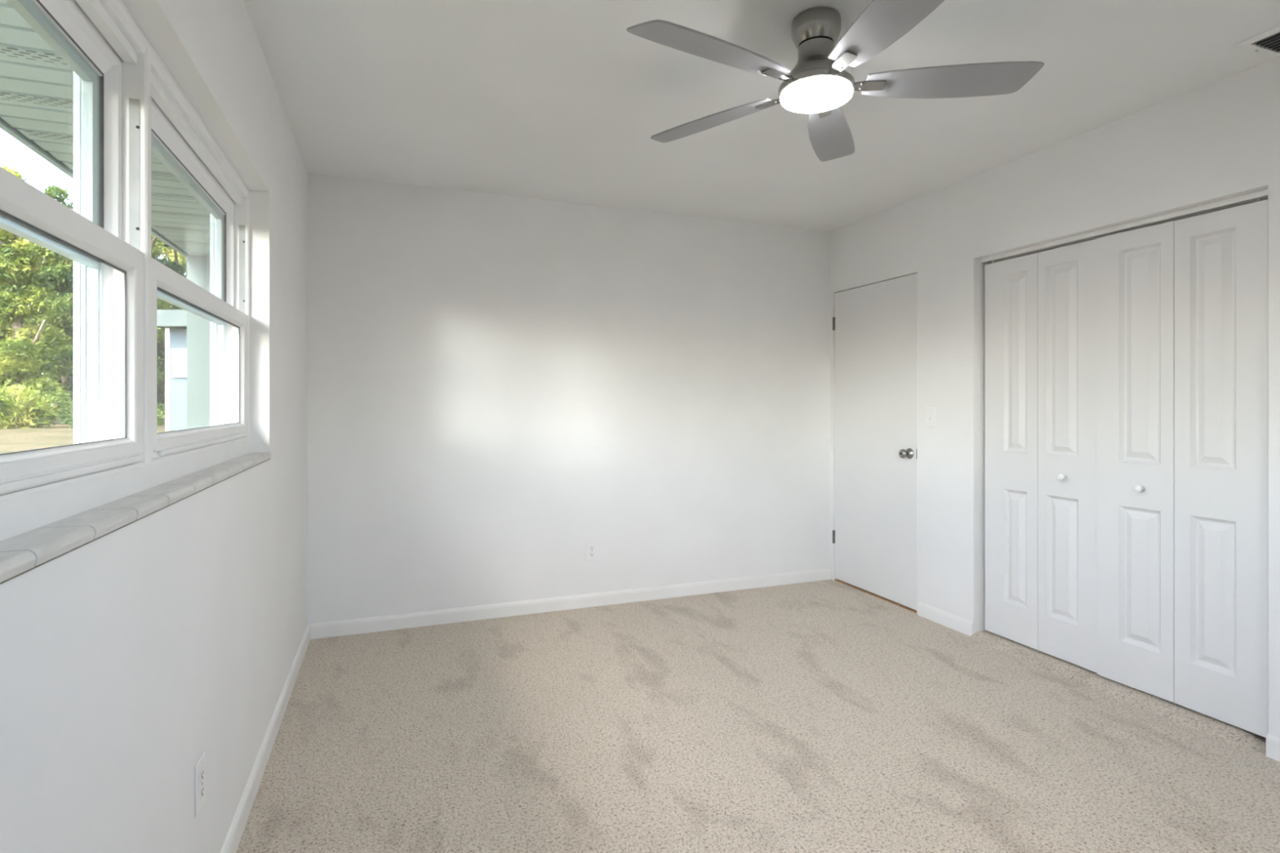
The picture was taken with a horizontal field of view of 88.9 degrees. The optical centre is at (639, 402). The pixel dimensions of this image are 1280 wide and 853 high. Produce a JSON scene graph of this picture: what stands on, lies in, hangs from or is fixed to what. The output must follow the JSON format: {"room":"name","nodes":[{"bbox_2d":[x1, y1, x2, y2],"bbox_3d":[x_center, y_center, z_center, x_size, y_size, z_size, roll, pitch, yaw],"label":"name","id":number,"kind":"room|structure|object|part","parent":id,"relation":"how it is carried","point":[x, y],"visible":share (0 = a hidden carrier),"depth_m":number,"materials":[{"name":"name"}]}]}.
{"room":"empty bedroom","nodes":[
{"label":"empty bedroom","id":0,"kind":"room"},
{"bbox_2d":[0,0,307,852],"bbox_3d":[-1.065,0.021,1.405,0.168,2.440,4.250,0,0,-21],"label":"wall","id":1,"kind":"structure","parent":0,"point":[167,637],"depth_m":1.43,"materials":[{"name":"paint"}]},
{"bbox_2d":[0,0,149,541],"bbox_3d":[-0.895,-0.289,0.871,0.117,0.940,1.030,0,0,-21],"label":"window","id":2,"kind":"structure","parent":1,"relation":"in","point":[105,235],"depth_m":1.29,"materials":[{"name":"white plastic"}]},
{"bbox_3d":[-0.868,-0.093,0.881,0.038,0.432,0.997,0,0,-21],"label":"sash","id":3,"kind":"part","parent":2,"relation":"part of","materials":[{"name":"white plastic"}]},
{"bbox_3d":[-0.845,0.111,0.889,0.011,0.016,0.957,0,0,-21],"label":"lift rail","id":4,"kind":"part","parent":2,"relation":"part of","materials":[{"name":"white plastic"}]},
{"bbox_2d":[0,0,209,256],"bbox_3d":[-1.319,-0.978,0.902,0.662,0.041,7.544,0,0,-21],"label":"soffit","id":5,"kind":"structure","parent":1,"relation":"attached to","point":[37,84],"depth_m":2.17,"materials":[{"name":"plastic"}]},
{"bbox_2d":[0,452,271,584],"bbox_3d":[-0.998,0.193,1.382,0.073,0.024,2.060,0,0,-21],"label":"window sill","id":6,"kind":"structure","parent":1,"relation":"attached to","point":[21,553],"depth_m":1.02,"materials":[{"name":"tile"}]},
{"bbox_2d":[149,41,249,488],"bbox_3d":[-1.259,-0.289,1.834,0.117,0.940,1.030,0,0,-21],"label":"window","id":7,"kind":"structure","parent":1,"relation":"in","point":[179,137],"depth_m":1.91,"materials":[{"name":"white plastic"}]},
{"bbox_3d":[-1.232,-0.093,1.844,0.038,0.432,0.997,0,0,-21],"label":"sash","id":8,"kind":"part","parent":7,"relation":"part of","materials":[{"name":"white plastic"}]},
{"bbox_3d":[-1.209,0.111,1.853,0.011,0.016,0.957,0,0,-21],"label":"lift rail","id":9,"kind":"part","parent":7,"relation":"part of","materials":[{"name":"white plastic"}]},
{"bbox_2d":[194,750,205,817],"bbox_3d":[-1.007,0.875,1.498,0.007,0.117,0.074,0,0,-21],"label":"wall outlet","id":10,"kind":"object","parent":1,"relation":"attached to","point":[200,767],"visible":1,"depth_m":1.48,"materials":[{"name":"plastic"}]},
{"bbox_2d":[200,766,204,782],"bbox_3d":[-1.004,0.856,1.499,0.002,0.027,0.033,0,0,-21],"label":"socket","id":11,"kind":"object","parent":10,"relation":"attached to","point":[202,768],"depth_m":1.50,"materials":[{"name":"plastic"}]},
{"bbox_2d":[200,783,204,799],"bbox_3d":[-1.004,0.895,1.499,0.002,0.027,0.033,0,0,-21],"label":"socket","id":12,"kind":"object","parent":10,"relation":"attached to","point":[202,785],"depth_m":1.50,"materials":[{"name":"plastic"}]},
{"bbox_2d":[220,623,310,852],"bbox_3d":[-0.981,1.202,1.437,0.013,0.079,4.250,0,0,-21],"label":"baseboard","id":13,"kind":"structure","parent":1,"relation":"attached to","point":[233,839],"depth_m":2.17,"materials":[{"name":"white wood"}]},
{"bbox_2d":[307,173,830,625],"bbox_3d":[0.124,0.021,4.190,4.362,2.440,0.120,0,0,-21],"label":"wall","id":14,"kind":"structure","parent":0,"point":[500,387],"depth_m":3.88,"materials":[{"name":"paint"}]},
{"bbox_2d":[310,567,831,639],"bbox_3d":[-0.189,1.202,4.001,3.281,0.079,0.013,0,0,-21],"label":"baseboard","id":15,"kind":"structure","parent":14,"relation":"attached to","point":[406,620],"depth_m":3.87,"materials":[{"name":"white wood"}]},
{"bbox_2d":[586,541,597,560],"bbox_3d":[-0.288,0.904,3.966,0.074,0.117,0.007,0,0,-21],"label":"wall outlet","id":16,"kind":"object","parent":14,"relation":"attached to","point":[591,546],"visible":1,"depth_m":3.96,"materials":[{"name":"plastic"}]},
{"bbox_2d":[589,545,594,550],"bbox_3d":[-0.287,0.885,3.964,0.033,0.027,0.002,0,0,-21],"label":"socket","id":17,"kind":"object","parent":16,"relation":"attached to","point":[591,547],"depth_m":3.96,"materials":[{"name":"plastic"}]},
{"bbox_2d":[589,551,594,556],"bbox_3d":[-0.287,0.924,3.964,0.033,0.027,0.002,0,0,-21],"label":"socket","id":18,"kind":"object","parent":16,"relation":"attached to","point":[591,553],"depth_m":3.96,"materials":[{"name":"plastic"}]},
{"bbox_2d":[235,579,1279,852],"bbox_3d":[0.905,1.289,2.124,4.362,0.145,4.538,0,0,-21],"label":"floor","id":19,"kind":"structure","parent":0,"point":[827,716],"depth_m":2.38,"materials":[{"name":"beige carpet"}]},
{"bbox_2d":[834,578,916,613],"bbox_3d":[1.547,1.238,4.209,0.106,0.006,0.771,0,0,-21],"label":"threshold","id":20,"kind":"object","parent":19,"relation":"on","point":[836,580],"visible":0.36,"depth_m":4.16,"materials":[{"name":"brown wood"}]},
{"bbox_2d":[243,0,1279,231],"bbox_3d":[0.905,-1.248,2.124,4.362,0.100,4.538,0,0,-21],"label":"ceiling","id":21,"kind":"structure","parent":0,"point":[557,100],"depth_m":2.52,"materials":[{"name":"paint"}]},
{"bbox_2d":[626,0,1044,161],"bbox_3d":[0.534,-1.073,2.019,1.247,0.250,1.247,0,0,-21],"label":"ceiling fan","id":22,"kind":"object","parent":21,"relation":"hanging from","point":[819,83],"visible":1,"depth_m":1.98,"materials":[{"name":"silver metal"}]},
{"bbox_3d":[0.212,-0.991,1.838,0.506,0.038,0.145,0,0,-31],"label":"blade","id":23,"kind":"part","parent":22,"relation":"part of","materials":[{"name":"grey wood"}]},
{"bbox_3d":[0.248,-0.991,2.311,0.506,0.038,0.145,0,0,41],"label":"blade","id":24,"kind":"part","parent":22,"relation":"part of","materials":[{"name":"grey wood"}]},
{"bbox_2d":[780,76,853,113],"bbox_3d":[0.555,-0.959,2.050,0.221,0.022,0.221,0,0,-21],"label":"diffuser","id":25,"kind":"object","parent":22,"relation":"attached to","point":[803,95],"depth_m":2.01,"materials":[{"name":"white glass"}]},
{"bbox_3d":[0.709,-0.991,2.422,0.145,0.038,0.506,0,0,23],"label":"blade","id":26,"kind":"part","parent":22,"relation":"part of","materials":[{"name":"grey wood"}]},
{"bbox_3d":[0.650,-0.991,1.658,0.145,0.038,0.506,0,0,-13],"label":"blade","id":27,"kind":"part","parent":22,"relation":"part of","materials":[{"name":"grey wood"}]},
{"bbox_3d":[0.957,-0.991,2.019,0.506,0.038,0.145,0,0,5],"label":"blade","id":28,"kind":"part","parent":22,"relation":"part of","materials":[{"name":"grey wood"}]},
{"bbox_2d":[1234,25,1279,57],"bbox_3d":[2.164,-1.193,2.046,0.216,0.009,0.386,0,0,-21],"label":"ceiling vent","id":29,"kind":"object","parent":21,"relation":"in","point":[1267,43],"visible":1,"depth_m":2.17,"materials":[{"name":"metal"}]},
{"bbox_2d":[830,56,1279,737],"bbox_3d":[2.148,0.021,2.619,0.115,2.440,4.250,0,0,-21],"label":"wall","id":30,"kind":"structure","parent":0,"point":[1218,140],"depth_m":3.38,"materials":[{"name":"paint"}]},
{"bbox_2d":[832,273,916,610],"bbox_3d":[1.481,0.234,4.188,0.103,1.984,0.779,0,0,-21],"label":"door","id":31,"kind":"structure","parent":30,"relation":"in","point":[874,535],"depth_m":4.16,"materials":[{"name":"paint"}]},
{"bbox_3d":[1.581,0.305,3.875,0.067,0.064,0.064,0,0,-21],"label":"knob","id":32,"kind":"part","parent":31,"relation":"part of","materials":[{"name":"silver metal"}]},
{"bbox_2d":[832,271,917,613],"bbox_3d":[1.546,0.237,4.211,0.116,2.008,0.787,0,0,-21],"label":"door frame","id":33,"kind":"structure","parent":30,"relation":"attached to","point":[833,293],"depth_m":4.55,"materials":[{"name":"white wood"}]},
{"bbox_2d":[924,407,935,427],"bbox_3d":[1.659,0.087,3.727,0.018,0.117,0.074,0,0,-21],"label":"light switch","id":34,"kind":"object","parent":30,"relation":"attached to","point":[930,412],"visible":1,"depth_m":3.73,"materials":[{"name":"plastic"}]},
{"bbox_2d":[917,601,973,635],"bbox_3d":[1.697,1.202,3.631,0.013,0.079,0.382,0,0,-21],"label":"baseboard","id":35,"kind":"structure","parent":30,"relation":"attached to","point":[963,625],"depth_m":3.61,"materials":[{"name":"white wood"}]},
{"bbox_2d":[985,236,1097,672],"bbox_3d":[1.935,0.229,3.177,0.068,1.954,0.595,0,0,-21],"label":"door","id":36,"kind":"structure","parent":30,"relation":"in","point":[1041,308],"depth_m":3.15,"materials":[{"name":"paint"}]},
{"bbox_3d":[1.969,0.349,3.040,0.034,0.033,0.033,0,0,-21],"label":"knob","id":37,"kind":"part","parent":36,"relation":"part of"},
{"bbox_2d":[980,188,1267,263],"bbox_3d":[2.059,-0.751,2.900,0.055,0.022,1.236,0,0,-21],"label":"closet track","id":38,"kind":"object","parent":30,"relation":"attached to","point":[1262,194],"visible":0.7,"depth_m":2.75,"materials":[{"name":"white metal"}]},
{"bbox_2d":[1097,197,1267,737],"bbox_3d":[2.144,0.229,2.616,0.068,1.954,0.596,0,0,-23],"label":"door","id":39,"kind":"structure","parent":30,"relation":"in","point":[1182,304],"depth_m":2.58,"materials":[{"name":"paint"}]},
{"bbox_3d":[2.083,0.357,2.717,0.034,0.033,0.033,0,0,-21],"label":"knob","id":40,"kind":"part","parent":39,"relation":"part of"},
{"bbox_2d":[1266,733,1279,761],"bbox_3d":[2.522,1.202,1.450,0.013,0.079,1.798,0,0,-21],"label":"baseboard","id":41,"kind":"structure","parent":30,"relation":"attached to","point":[1273,742],"depth_m":2.27,"materials":[{"name":"white wood"}]},
{"bbox_2d":[990,199,1267,263],"bbox_3d":[2.546,0.021,2.770,0.735,2.440,4.250,0,0,-21],"label":"wall","id":42,"kind":"structure","parent":0,"point":[1264,199],"depth_m":3.29,"materials":[{"name":"paint"}]},
{"label":"outside","id":43,"kind":"structure","parent":0,"visible":0},
{"bbox_2d":[0,409,176,453],"bbox_3d":[-1.738,1.062,3.422,180.000,0.661,180.000,0,0,-21],"label":"lawn","id":44,"kind":"structure","parent":43,"point":[11,440],"depth_m":15.82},
{"bbox_2d":[0,260,9,379],"bbox_3d":[-26.576,-3.721,26.113,3.625,9.056,3.063,0,0,8],"label":"tree","id":45,"kind":"object","parent":44,"relation":"on","point":[1,336],"visible":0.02,"depth_m":25.84,"materials":[{"name":"green plant"}]},
{"bbox_3d":[-26.471,-3.914,25.937,3.058,8.698,2.804,0,0,33],"label":"crown","id":46,"kind":"part","parent":45,"relation":"part of","materials":[{"name":"green plant"}]},
{"bbox_2d":[0,231,54,395],"bbox_3d":[-28.244,-3.707,30.002,3.007,9.070,3.648,0,0,41],"label":"tree","id":47,"kind":"object","parent":44,"relation":"on","point":[6,231],"visible":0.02,"depth_m":29.83,"materials":[{"name":"green plant"}]},
{"bbox_2d":[0,165,71,422],"bbox_3d":[-21.091,-3.525,21.646,2.731,8.701,3.596,0,0,16],"label":"tree","id":48,"kind":"object","parent":44,"relation":"on","point":[18,289],"visible":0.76,"depth_m":21.78,"materials":[{"name":"green plant"}]},
{"bbox_2d":[0,383,73,429],"bbox_3d":[-18.166,0.217,19.281,1.709,1.525,2.768,0,0,38],"label":"bush","id":49,"kind":"object","parent":44,"relation":"on","point":[24,406],"visible":0.91,"depth_m":19.10,"materials":[{"name":"green plant"}]},
{"bbox_2d":[22,184,73,421],"bbox_3d":[-22.825,-3.887,25.944,3.396,9.451,3.025,0,0,-30],"label":"tree","id":50,"kind":"object","parent":44,"relation":"on","point":[62,317],"visible":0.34,"depth_m":25.51,"materials":[{"name":"green plant"}]},
{"bbox_2d":[39,266,73,406],"bbox_3d":[-32.870,-4.431,37.005,4.260,10.530,3.198,0,0,-44],"label":"tree","id":51,"kind":"object","parent":44,"relation":"on","point":[55,405],"visible":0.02,"depth_m":36.86,"materials":[{"name":"green plant"}]},
{"bbox_2d":[57,402,164,428],"bbox_3d":[-15.699,0.346,19.608,2.563,1.156,1.580,0,0,-21],"label":"bush","id":52,"kind":"object","parent":44,"relation":"on","point":[159,414],"visible":0.02,"depth_m":18.88,"materials":[{"name":"green plant"}]},
{"bbox_2d":[151,233,165,386],"bbox_3d":[-17.439,-3.306,22.338,2.594,8.266,3.417,0,0,-33],"label":"tree","id":53,"kind":"object","parent":44,"relation":"on","point":[156,246],"visible":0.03,"depth_m":22.43,"materials":[{"name":"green plant"}]},
{"bbox_2d":[156,402,164,423],"bbox_3d":[-16.104,0.366,23.077,2.563,1.156,1.580,0,0,-38],"label":"bush","id":54,"kind":"object","parent":44,"relation":"on","point":[161,406],"visible":0.1,"depth_m":22.32,"materials":[{"name":"green plant"}]},
{"bbox_2d":[151,236,186,404],"bbox_3d":[-19.232,-3.703,26.071,3.007,9.070,3.648,0,0,1],"label":"tree","id":55,"kind":"object","parent":44,"relation":"on","point":[173,265],"visible":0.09,"depth_m":26.17,"materials":[{"name":"green plant"}]},
{"bbox_2d":[156,310,186,430],"bbox_3d":[-10.774,-0.853,20.475,5.320,3.400,4.850,0,0,0],"label":"outbuilding","id":56,"kind":"structure","parent":44,"relation":"on","point":[174,322],"depth_m":18.47,"materials":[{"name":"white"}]},
{"bbox_3d":[-13.004,-1.103,18.475,0.420,0.800,0.050,0,0,0],"label":"window panel","id":57,"kind":"part","parent":56,"relation":"part of","materials":[{"name":"white"}]},
{"bbox_2d":[156,247,186,393],"bbox_3d":[-21.644,-4.162,31.399,3.140,10.006,4.136,0,0,19],"label":"tree","id":58,"kind":"object","parent":44,"relation":"on","point":[167,252],"visible":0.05,"depth_m":30.45,"materials":[{"name":"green plant"}]},
{"bbox_2d":[186,254,209,429],"bbox_3d":[-3.389,0.121,6.374,0.667,2.540,4.310,0,0,-21],"label":"wall","id":59,"kind":"structure","parent":44,"relation":"on","point":[197,266],"depth_m":4.26,"materials":[{"name":"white paint"}]},
{"bbox_3d":[0.410,-1.769,4.715,6.654,1.280,11.100,0,0,-21],"label":"roof","id":60,"kind":"structure","parent":0,"visible":0},
{"bbox_2d":[0,117,189,257],"bbox_3d":[-1.608,-1.038,0.713,0.031,0.182,7.640,0,0,-21],"label":"fascia","id":61,"kind":"object","parent":60,"relation":"attached to","point":[14,132],"visible":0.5,"depth_m":2.52,"materials":[{"name":"wood"}]}
]}

